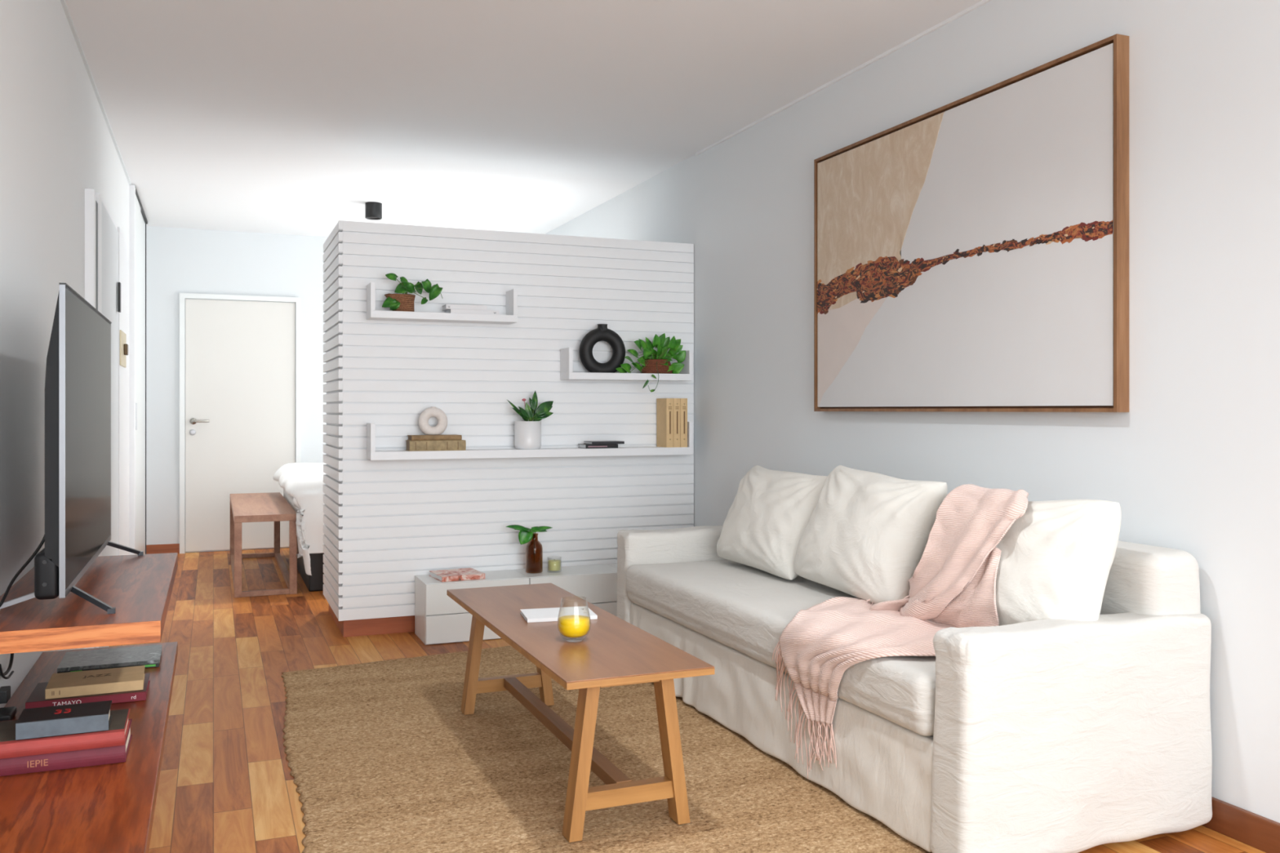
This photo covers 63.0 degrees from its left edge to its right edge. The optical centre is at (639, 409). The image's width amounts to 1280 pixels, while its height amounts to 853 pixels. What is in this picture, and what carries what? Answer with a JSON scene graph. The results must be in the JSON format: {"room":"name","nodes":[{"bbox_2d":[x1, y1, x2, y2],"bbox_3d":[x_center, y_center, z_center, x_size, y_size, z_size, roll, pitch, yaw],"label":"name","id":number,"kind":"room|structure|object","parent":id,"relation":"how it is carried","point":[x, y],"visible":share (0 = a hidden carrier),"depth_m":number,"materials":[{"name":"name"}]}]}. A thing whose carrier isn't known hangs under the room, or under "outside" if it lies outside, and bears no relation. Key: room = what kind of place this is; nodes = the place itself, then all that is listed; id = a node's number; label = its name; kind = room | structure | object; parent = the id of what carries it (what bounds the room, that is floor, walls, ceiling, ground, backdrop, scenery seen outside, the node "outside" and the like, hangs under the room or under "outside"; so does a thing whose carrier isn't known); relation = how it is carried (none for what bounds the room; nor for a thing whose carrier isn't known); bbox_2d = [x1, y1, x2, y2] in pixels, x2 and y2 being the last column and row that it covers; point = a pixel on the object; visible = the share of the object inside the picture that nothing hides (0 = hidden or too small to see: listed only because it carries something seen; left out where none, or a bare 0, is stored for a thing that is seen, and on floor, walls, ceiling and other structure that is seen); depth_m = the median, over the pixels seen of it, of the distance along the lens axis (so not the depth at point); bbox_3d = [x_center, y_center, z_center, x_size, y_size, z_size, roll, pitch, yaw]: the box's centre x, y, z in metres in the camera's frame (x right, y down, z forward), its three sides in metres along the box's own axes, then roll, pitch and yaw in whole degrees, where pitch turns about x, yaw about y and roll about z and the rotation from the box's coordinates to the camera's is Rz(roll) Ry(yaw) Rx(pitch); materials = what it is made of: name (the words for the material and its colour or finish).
{"room":"living room","nodes":[
{"label":"living room","id":0,"kind":"room"},
{"bbox_2d":[0,0,128,707],"bbox_3d":[-1.971,-0.155,3.300,0.150,2.620,11.100,0,0,-22],"label":"wall","id":1,"kind":"structure","parent":0,"point":[56,143],"depth_m":3.15,"materials":[{"name":"white paint"}]},
{"bbox_2d":[0,685,10,703],"bbox_3d":[-1.614,0.723,2.652,0.022,0.032,0.055,0,0,-22],"label":"plug","id":2,"kind":"object","parent":1,"relation":"attached to","point":[5,691],"visible":1,"depth_m":2.63,"materials":[{"name":"black plastic"}]},
{"bbox_2d":[0,653,13,679],"bbox_3d":[-1.609,0.640,2.652,0.015,0.089,0.224,0,0,-22],"label":"cable","id":3,"kind":"object","parent":1,"relation":"attached to","point":[2,674],"visible":0.68,"depth_m":2.68,"materials":[{"name":"black plastic"}]},
{"bbox_2d":[0,641,177,852],"bbox_3d":[-1.115,0.791,1.921,0.393,0.040,3.200,0,0,-22],"label":"wooden shelf","id":4,"kind":"object","parent":1,"relation":"attached to","point":[107,808],"visible":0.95,"depth_m":2.10,"materials":[{"name":"brown wood"}]},
{"bbox_2d":[0,706,16,721],"bbox_3d":[-1.581,0.760,2.602,0.040,0.020,0.085,0,0,-22],"label":"power adapter","id":5,"kind":"object","parent":4,"relation":"on","point":[7,713],"visible":0.8,"depth_m":2.59,"materials":[{"name":"black plastic"}]},
{"bbox_2d":[0,719,132,776],"bbox_3d":[-1.315,0.750,2.310,0.335,0.040,0.208,0,0,-22],"label":"book","id":6,"kind":"object","parent":4,"relation":"on","point":[115,754],"visible":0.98,"depth_m":2.24,"materials":[{"name":"red paper"}]},
{"bbox_2d":[27,759,48,768],"bbox_3d":[-1.276,0.749,2.215,0.038,0.014,0.001,0,0,-22],"label":"print","id":7,"kind":"object","parent":6,"relation":"attached to","point":[32,763],"depth_m":2.22,"materials":[{"name":"brown paper"}]},
{"bbox_2d":[0,708,129,759],"bbox_3d":[-1.311,0.714,2.294,0.335,0.031,0.196,0,0,-23],"label":"book","id":8,"kind":"object","parent":6,"relation":"on","point":[116,735],"visible":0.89,"depth_m":2.24,"materials":[{"name":"red paper"}]},
{"bbox_2d":[15,700,111,740],"bbox_3d":[-1.260,0.679,2.293,0.175,0.037,0.116,0,0,-23],"label":"book","id":9,"kind":"object","parent":8,"relation":"on","point":[85,717],"visible":1,"depth_m":2.26,"materials":[{"name":"black paper"}]},
{"bbox_2d":[54,708,71,714],"bbox_3d":[-1.266,0.661,2.293,0.031,0.001,0.032,0,0,-23],"label":"print","id":10,"kind":"object","parent":9,"relation":"on","point":[57,711],"depth_m":2.29,"materials":[{"name":"red"}]},
{"bbox_2d":[25,673,150,708],"bbox_3d":[-1.478,0.759,2.815,0.278,0.023,0.211,0,0,-22],"label":"book","id":11,"kind":"object","parent":4,"relation":"on","point":[37,699],"visible":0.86,"depth_m":2.74,"materials":[{"name":"red paper"}]},
{"bbox_2d":[53,700,80,706],"bbox_3d":[-1.480,0.758,2.700,0.065,0.011,0.001,0,0,-22],"label":"print","id":12,"kind":"object","parent":11,"relation":"attached to","point":[56,703],"depth_m":2.70,"materials":[{"name":"white"}]},
{"bbox_2d":[44,665,145,699],"bbox_3d":[-1.464,0.733,2.821,0.228,0.027,0.176,0,0,-24],"label":"book","id":13,"kind":"object","parent":11,"relation":"on","point":[62,685],"visible":1,"depth_m":2.78,"materials":[{"name":"beige paper"}]},
{"bbox_2d":[84,673,111,678],"bbox_3d":[-1.469,0.720,2.828,0.068,0.001,0.028,0,0,-24],"label":"print","id":14,"kind":"object","parent":13,"relation":"on","point":[95,675],"depth_m":2.83,"materials":[{"name":"brown paper"}]},
{"bbox_2d":[57,651,162,673],"bbox_3d":[-1.605,0.764,3.179,0.268,0.011,0.216,0,0,-22],"label":"magazine","id":15,"kind":"object","parent":4,"relation":"on","point":[149,665],"visible":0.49,"depth_m":3.09,"materials":[{"name":"black paper"}]},
{"bbox_2d":[57,644,162,671],"bbox_3d":[-1.605,0.753,3.179,0.270,0.010,0.220,0,0,-23],"label":"magazine","id":16,"kind":"object","parent":15,"relation":"on","point":[145,655],"visible":1,"depth_m":3.15,"materials":[{"name":"grey paper"}]},
{"bbox_2d":[0,552,177,654],"bbox_3d":[-1.490,0.499,2.841,0.393,0.048,1.214,0,0,-22],"label":"wooden shelf","id":17,"kind":"object","parent":1,"relation":"attached to","point":[140,588],"visible":0.85,"depth_m":2.49,"materials":[{"name":"brown wood"}]},
{"bbox_2d":[0,282,143,613],"bbox_3d":[-1.542,0.095,2.859,0.271,0.760,1.140,0,0,-22],"label":"television","id":18,"kind":"object","parent":17,"relation":"on","point":[77,380],"visible":1,"depth_m":2.50,"materials":[{"name":"black plastic"}]},
{"bbox_2d":[0,533,44,607],"bbox_3d":[-1.410,0.364,2.353,0.131,0.221,0.224,0,0,-22],"label":"power cable","id":19,"kind":"object","parent":18,"relation":"attached to","point":[42,541],"visible":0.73,"depth_m":2.42,"materials":[{"name":"black plastic"}]},
{"bbox_2d":[60,0,131,185],"bbox_3d":[-1.575,-1.459,2.543,0.012,0.012,9.100,0,0,-22],"label":"trim","id":20,"kind":"structure","parent":1,"relation":"attached to","point":[63,2],"depth_m":4.60,"materials":[{"name":"white paint"}]},
{"bbox_2d":[84,188,128,648],"bbox_3d":[-2.691,0.090,5.315,0.039,2.130,1.925,0,0,-22],"label":"door","id":21,"kind":"structure","parent":1,"relation":"in","point":[106,246],"depth_m":5.35,"materials":[{"name":"white paint"}]},
{"bbox_2d":[117,282,120,312],"bbox_3d":[-2.727,-0.589,5.474,0.013,0.153,0.050,0,0,-22],"label":"wall bar","id":22,"kind":"object","parent":21,"relation":"attached to","point":[118,283],"visible":1,"depth_m":5.45,"materials":[{"name":"black metal"}]},
{"bbox_2d":[120,329,128,367],"bbox_3d":[-2.833,-0.333,5.748,0.026,0.189,0.345,0,0,-22],"label":"lock plate","id":23,"kind":"object","parent":21,"relation":"attached to","point":[123,345],"visible":1,"depth_m":5.74,"materials":[{"name":"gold metal"}]},
{"bbox_2d":[128,184,135,555],"bbox_3d":[-3.304,-0.150,6.806,0.030,2.610,0.100,0,0,-22],"label":"trim","id":24,"kind":"structure","parent":1,"relation":"attached to","point":[131,188],"depth_m":6.76,"materials":[{"name":"white paint"}]},
{"bbox_2d":[135,194,141,555],"bbox_3d":[-3.456,-0.150,7.176,0.030,2.590,0.660,0,0,-22],"label":"door","id":25,"kind":"structure","parent":1,"relation":"in","point":[138,210],"depth_m":7.24,"materials":[{"name":"white wood"}]},
{"bbox_2d":[134,186,147,223],"bbox_3d":[-3.584,-1.456,7.491,0.030,0.018,1.380,0,0,-22],"label":"trim","id":26,"kind":"structure","parent":1,"relation":"attached to","point":[143,213],"depth_m":7.55,"materials":[{"name":"black"}]},
{"bbox_2d":[141,213,145,554],"bbox_3d":[-3.715,-0.150,7.791,0.014,2.590,0.666,0,0,-22],"label":"door","id":27,"kind":"structure","parent":1,"relation":"in","point":[143,224],"depth_m":7.87,"materials":[{"name":"white wood"}]},
{"bbox_2d":[145,223,146,554],"bbox_3d":[-3.846,-0.145,8.119,0.020,2.600,0.030,0,0,-22],"label":"trim","id":28,"kind":"structure","parent":1,"relation":"attached to","point":[145,224],"depth_m":8.11,"materials":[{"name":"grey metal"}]},
{"bbox_2d":[146,226,328,552],"bbox_3d":[-2.553,-0.155,8.976,3.061,2.620,0.150,0,0,-22],"label":"wall","id":29,"kind":"structure","parent":0,"point":[179,260],"depth_m":8.47,"materials":[{"name":"white paint"}]},
{"bbox_2d":[146,543,179,554],"bbox_3d":[-3.822,1.116,8.367,0.250,0.078,0.018,0,0,-22],"label":"baseboard","id":30,"kind":"structure","parent":29,"relation":"attached to","point":[170,548],"depth_m":8.36,"materials":[{"name":"brown wood"}]},
{"bbox_2d":[179,293,301,553],"bbox_3d":[-3.266,0.107,8.566,0.930,2.095,0.070,0,0,-22],"label":"door","id":31,"kind":"structure","parent":29,"relation":"in","point":[240,362],"depth_m":8.56,"materials":[{"name":"white paint"}]},
{"bbox_2d":[323,220,693,621],"bbox_3d":[-0.758,0.055,6.014,1.975,2.016,0.831,0,0,-22],"label":"wall partition","id":32,"kind":"structure","parent":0,"point":[388,523],"depth_m":5.56,"materials":[{"name":"white paint"}]},
{"bbox_2d":[328,604,414,637],"bbox_3d":[-0.745,1.109,6.021,1.946,0.092,0.748,0,0,-22],"label":"baseboard","id":33,"kind":"structure","parent":32,"relation":"attached to","point":[366,627],"depth_m":5.38,"materials":[{"name":"brown wood"}]},
{"bbox_2d":[366,282,517,324],"bbox_3d":[-1.013,-0.544,5.379,0.748,0.174,0.154,0,0,-22],"label":"wall shelf","id":34,"kind":"object","parent":32,"relation":"attached to","point":[511,317],"visible":1,"depth_m":5.32,"materials":[{"name":"white paint"}]},
{"bbox_2d":[384,293,415,311],"bbox_3d":[-1.216,-0.538,5.295,0.154,0.093,0.116,0,0,-22],"label":"basket","id":35,"kind":"object","parent":34,"relation":"on","point":[396,302],"depth_m":5.25,"materials":[{"name":"brown wicker"}]},
{"bbox_2d":[382,273,443,311],"bbox_3d":[-1.158,-0.587,5.306,0.300,0.192,0.139,0,0,-22],"label":"pothos plant","id":36,"kind":"object","parent":34,"relation":"on","point":[396,302],"visible":1,"depth_m":5.26,"materials":[{"name":"green plant"}]},
{"bbox_2d":[444,308,498,314],"bbox_3d":[-0.874,-0.504,5.438,0.255,0.022,0.130,0,0,-24],"label":"book","id":37,"kind":"object","parent":34,"relation":"on","point":[451,310],"visible":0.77,"depth_m":5.38,"materials":[{"name":"white paper"}]},
{"bbox_2d":[441,304,486,311],"bbox_3d":[-0.912,-0.527,5.424,0.210,0.024,0.120,0,0,-21],"label":"book","id":38,"kind":"object","parent":37,"relation":"on","point":[446,307],"visible":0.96,"depth_m":5.37,"materials":[{"name":"white paper"}]},
{"bbox_2d":[366,422,693,460],"bbox_3d":[-0.547,0.159,5.569,1.756,0.183,0.154,0,0,-22],"label":"wall shelf","id":39,"kind":"object","parent":32,"relation":"attached to","point":[371,454],"visible":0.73,"depth_m":5.45,"materials":[{"name":"white paint"}]},
{"bbox_2d":[405,440,466,451],"bbox_3d":[-1.048,0.182,5.360,0.285,0.052,0.132,0,0,-22],"label":"book","id":40,"kind":"object","parent":39,"relation":"on","point":[444,445],"visible":0.92,"depth_m":5.30,"materials":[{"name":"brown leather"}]},
{"bbox_2d":[407,434,462,440],"bbox_3d":[-1.054,0.142,5.361,0.255,0.026,0.121,0,0,-23],"label":"book","id":41,"kind":"object","parent":40,"relation":"on","point":[451,437],"visible":0.99,"depth_m":5.31,"materials":[{"name":"brown paper"}]},
{"bbox_2d":[418,406,447,435],"bbox_3d":[-1.060,0.056,5.359,0.150,0.144,0.048,0,0,-22],"label":"ring ornament","id":42,"kind":"object","parent":41,"relation":"on","point":[433,411],"visible":1,"depth_m":5.34,"materials":[{"name":"ceramic"}]},
{"bbox_2d":[507,391,553,449],"bbox_3d":[-0.584,0.052,5.551,0.255,0.312,0.142,0,0,-22],"label":"potted plant","id":43,"kind":"object","parent":39,"relation":"on","point":[527,434],"visible":1,"depth_m":5.50,"materials":[{"name":"green plant"}]},
{"bbox_2d":[577,444,617,448],"bbox_3d":[-0.229,0.197,5.695,0.185,0.022,0.131,0,0,-22],"label":"book","id":44,"kind":"object","parent":39,"relation":"on","point":[580,446],"visible":0.89,"depth_m":5.64,"materials":[{"name":"black paper"}]},
{"bbox_2d":[587,445,607,447],"bbox_3d":[-0.228,0.198,5.626,0.110,0.005,0.001,0,0,-22],"label":"print","id":45,"kind":"object","parent":44,"relation":"attached to","point":[588,446],"depth_m":5.62,"materials":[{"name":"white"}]},
{"bbox_2d":[583,440,624,444],"bbox_3d":[-0.197,0.178,5.709,0.190,0.014,0.120,0,0,-25],"label":"book","id":46,"kind":"object","parent":44,"relation":"on","point":[585,442],"visible":1,"depth_m":5.67,"materials":[{"name":"grey paper"}]},
{"bbox_2d":[656,398,673,447],"bbox_3d":[0.140,0.072,5.845,0.042,0.272,0.143,0,0,-22],"label":"book","id":47,"kind":"object","parent":39,"relation":"on","point":[664,406],"visible":1,"depth_m":5.79,"materials":[{"name":"brown paper"}]},
{"bbox_2d":[668,406,671,434],"bbox_3d":[0.167,0.058,5.780,0.020,0.150,0.002,0,0,-22],"label":"print","id":48,"kind":"object","parent":47,"relation":"attached to","point":[669,407],"depth_m":5.78,"materials":[{"name":"brown paper"}]},
{"bbox_2d":[673,398,679,447],"bbox_3d":[0.180,0.072,5.861,0.042,0.272,0.143,0,0,-22],"label":"book","id":49,"kind":"object","parent":39,"relation":"on","point":[676,401],"visible":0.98,"depth_m":5.79,"materials":[{"name":"brown paper"}]},
{"bbox_2d":[675,406,679,433],"bbox_3d":[0.206,0.058,5.796,0.020,0.150,0.002,0,0,-22],"label":"print","id":50,"kind":"object","parent":49,"relation":"attached to","point":[677,408],"depth_m":5.79,"materials":[{"name":"brown paper"}]},
{"bbox_2d":[680,398,687,447],"bbox_3d":[0.220,0.072,5.877,0.042,0.272,0.143,0,0,-22],"label":"book","id":51,"kind":"object","parent":39,"relation":"on","point":[683,402],"visible":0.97,"depth_m":5.81,"materials":[{"name":"brown paper"}]},
{"bbox_2d":[682,406,685,433],"bbox_3d":[0.246,0.058,5.812,0.020,0.150,0.002,0,0,-22],"label":"print","id":52,"kind":"object","parent":51,"relation":"attached to","point":[683,407],"depth_m":5.81,"materials":[{"name":"brown paper"}]},
{"bbox_2d":[560,347,693,381],"bbox_3d":[-0.070,-0.247,5.764,0.726,0.169,0.154,0,0,-22],"label":"wall shelf","id":53,"kind":"object","parent":32,"relation":"attached to","point":[566,373],"visible":0.91,"depth_m":5.68,"materials":[{"name":"white paint"}]},
{"bbox_2d":[578,324,625,373],"bbox_3d":[-0.205,-0.334,5.708,0.265,0.267,0.072,0,0,-22],"label":"vase","id":54,"kind":"object","parent":53,"relation":"on","point":[602,333],"visible":0.96,"depth_m":5.68,"materials":[{"name":"black ceramic"}]},
{"bbox_2d":[616,333,685,391],"bbox_3d":[0.048,-0.264,5.791,0.411,0.333,0.162,0,0,-22],"label":"pothos plant","id":55,"kind":"object","parent":53,"relation":"on","point":[660,362],"visible":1,"depth_m":5.79,"materials":[{"name":"green plant"}]},
{"bbox_2d":[640,359,671,373],"bbox_3d":[0.094,-0.240,5.830,0.184,0.080,0.125,0,0,-22],"label":"basket","id":56,"kind":"object","parent":53,"relation":"on","point":[649,366],"depth_m":5.78,"materials":[{"name":"wicker"}]},
{"bbox_2d":[65,0,982,236],"bbox_3d":[-0.484,-1.525,3.906,3.361,0.120,11.100,0,0,-22],"label":"ceiling","id":57,"kind":"structure","parent":0,"point":[278,117],"depth_m":4.82,"materials":[{"name":"white paint"}]},
{"bbox_2d":[364,201,382,219],"bbox_3d":[-1.890,-1.411,7.416,0.116,0.108,0.116,0,0,-22],"label":"ceiling spotlight","id":58,"kind":"object","parent":57,"relation":"attached to","point":[373,210],"visible":1,"depth_m":7.37,"materials":[{"name":"black metal"}]},
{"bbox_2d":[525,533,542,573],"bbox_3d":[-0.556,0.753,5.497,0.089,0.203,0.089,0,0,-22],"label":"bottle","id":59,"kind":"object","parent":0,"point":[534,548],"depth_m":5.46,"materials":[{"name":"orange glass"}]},
{"bbox_2d":[108,547,1266,852],"bbox_3d":[-0.484,1.205,3.906,3.361,0.100,11.100,0,0,-22],"label":"floor","id":60,"kind":"structure","parent":0,"point":[226,784],"depth_m":4.17,"materials":[{"name":"brown wood"}]},
{"bbox_2d":[230,492,297,598],"bbox_3d":[-2.667,0.903,7.336,0.368,0.503,1.840,0,0,-22],"label":"wooden bench","id":61,"kind":"object","parent":60,"relation":"on","point":[245,507],"visible":1,"depth_m":6.66,"materials":[{"name":"brown wood"}]},
{"bbox_2d":[297,542,324,591],"bbox_3d":[-1.569,0.845,7.827,1.890,0.620,1.820,0,0,-22],"label":"bed","id":62,"kind":"object","parent":60,"relation":"on","point":[314,582],"visible":0.02,"depth_m":6.65,"materials":[{"name":"black"}]},
{"bbox_2d":[272,462,326,575],"bbox_3d":[-1.651,0.722,7.681,1.904,0.623,1.900,0,0,-22],"label":"duvet","id":63,"kind":"object","parent":62,"relation":"on","point":[302,483],"visible":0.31,"depth_m":6.57,"materials":[{"name":"white fabric"}]},
{"bbox_2d":[414,569,528,644],"bbox_3d":[-0.862,1.005,5.357,0.526,0.300,0.304,0,0,-22],"label":"base cabinet","id":64,"kind":"object","parent":60,"relation":"on","point":[438,619],"visible":0.59,"depth_m":5.18,"materials":[{"name":"white paint"}]},
{"bbox_2d":[429,568,484,582],"bbox_3d":[-0.934,0.842,5.332,0.225,0.026,0.220,0,0,-28],"label":"book","id":65,"kind":"object","parent":64,"relation":"on","point":[463,574],"visible":1,"depth_m":5.27,"materials":[{"name":"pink paper"}]},
{"bbox_2d":[515,564,617,616],"bbox_3d":[-0.373,1.005,5.557,0.526,0.300,0.304,0,0,-22],"label":"base cabinet","id":66,"kind":"object","parent":60,"relation":"on","point":[597,584],"visible":0.24,"depth_m":5.46,"materials":[{"name":"white paint"}]},
{"bbox_2d":[506,524,552,573],"bbox_3d":[-0.582,0.728,5.487,0.254,0.254,0.089,0,0,-22],"label":"bottle vase","id":67,"kind":"object","parent":66,"relation":"on","point":[534,548],"visible":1,"depth_m":5.46,"materials":[{"name":"orange glass"}]},
{"bbox_2d":[546,556,560,572],"bbox_3d":[-0.453,0.816,5.524,0.076,0.077,0.076,0,0,-22],"label":"candle","id":68,"kind":"object","parent":66,"relation":"on","point":[553,565],"visible":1,"depth_m":5.50,"materials":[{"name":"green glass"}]},
{"bbox_2d":[280,645,932,852],"bbox_3d":[-0.237,1.149,3.397,1.832,0.012,3.669,0,0,-22],"label":"rug","id":69,"kind":"object","parent":60,"relation":"on","point":[383,757],"visible":0.71,"depth_m":3.25,"materials":[{"name":"wicker"}]},
{"bbox_2d":[446,582,714,842],"bbox_3d":[-0.272,0.918,3.424,0.419,0.449,1.478,0,0,-22],"label":"coffee table","id":70,"kind":"object","parent":69,"relation":"on","point":[614,651],"visible":1,"depth_m":2.95,"materials":[{"name":"brown wood"}]},
{"bbox_2d":[520,606,597,622],"bbox_3d":[-0.275,0.686,3.511,0.232,0.012,0.170,0,0,-15],"label":"booklet","id":71,"kind":"object","parent":70,"relation":"on","point":[540,615],"visible":0.98,"depth_m":3.49,"materials":[{"name":"white paper"}]},
{"bbox_2d":[557,595,591,642],"bbox_3d":[-0.198,0.629,3.143,0.101,0.126,0.101,0,0,-22],"label":"glass","id":72,"kind":"object","parent":70,"relation":"on","point":[570,626],"visible":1,"depth_m":3.11,"materials":[{"name":"yellow"}]},
{"bbox_2d":[607,563,617,568],"bbox_3d":[0.116,1.005,5.756,0.526,0.300,0.304,0,0,-22],"label":"base cabinet","id":73,"kind":"object","parent":60,"relation":"on","point":[615,565],"visible":0.03,"depth_m":5.75,"materials":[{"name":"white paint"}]},
{"bbox_2d":[616,525,1212,852],"bbox_3d":[0.724,0.757,3.799,0.872,0.766,2.424,0,0,-22],"label":"sofa","id":74,"kind":"object","parent":60,"relation":"on","point":[1047,735],"visible":0.78,"depth_m":2.77,"materials":[{"name":"beige fabric"}]},
{"bbox_2d":[716,465,827,580],"bbox_3d":[0.555,0.457,4.368,0.298,0.416,0.656,0,0,-22],"label":"cushion","id":75,"kind":"object","parent":74,"relation":"on","point":[769,514],"visible":0.82,"depth_m":4.22,"materials":[{"name":"white fabric"}]},
{"bbox_2d":[626,560,935,736],"bbox_3d":[0.632,0.760,3.763,0.673,0.178,2.086,0,0,-22],"label":"seat cushion","id":76,"kind":"object","parent":74,"relation":"on","point":[743,611],"depth_m":3.67,"materials":[{"name":"beige fabric"}]},
{"bbox_2d":[794,465,947,604],"bbox_3d":[0.807,0.442,3.747,0.291,0.452,0.676,0,0,-22],"label":"cushion","id":77,"kind":"object","parent":74,"relation":"on","point":[866,535],"visible":0.88,"depth_m":3.58,"materials":[{"name":"white fabric"}]},
{"bbox_2d":[772,484,1028,779],"bbox_3d":[0.834,0.681,3.232,0.701,0.898,0.771,0,0,-22],"label":"throw blanket","id":78,"kind":"object","parent":74,"relation":"on","point":[953,584],"visible":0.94,"depth_m":3.11,"materials":[{"name":"pink fabric"}]},
{"bbox_2d":[940,497,1121,626],"bbox_3d":[1.092,0.461,3.092,0.305,0.430,0.702,0,0,-22],"label":"cushion","id":79,"kind":"object","parent":74,"relation":"on","point":[1056,559],"visible":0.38,"depth_m":2.83,"materials":[{"name":"white fabric"}]},
{"bbox_2d":[545,0,1279,822],"bbox_3d":[1.002,-0.155,4.513,0.150,2.620,11.100,0,0,-22],"label":"wall","id":80,"kind":"structure","parent":0,"point":[1192,466],"depth_m":3.14,"materials":[{"name":"white paint"}]},
{"bbox_2d":[695,0,991,155],"bbox_3d":[1.645,-1.459,2.723,0.012,0.012,7.000,0,0,-22],"label":"trim","id":81,"kind":"structure","parent":80,"relation":"attached to","point":[982,2],"depth_m":4.46,"materials":[{"name":"white paint"}]},
{"bbox_2d":[813,33,1128,412],"bbox_3d":[1.131,-0.560,3.934,0.050,1.135,1.706,0,0,-22],"label":"framed painting","id":82,"kind":"object","parent":80,"relation":"attached to","point":[971,251],"visible":1,"depth_m":3.68,"materials":[{"name":"brown wood"}]},
{"bbox_2d":[1201,796,1279,852],"bbox_3d":[1.637,1.113,2.736,0.018,0.085,7.030,0,0,-22],"label":"baseboard","id":83,"kind":"structure","parent":80,"relation":"attached to","point":[1260,833],"depth_m":2.78,"materials":[{"name":"brown wood"}]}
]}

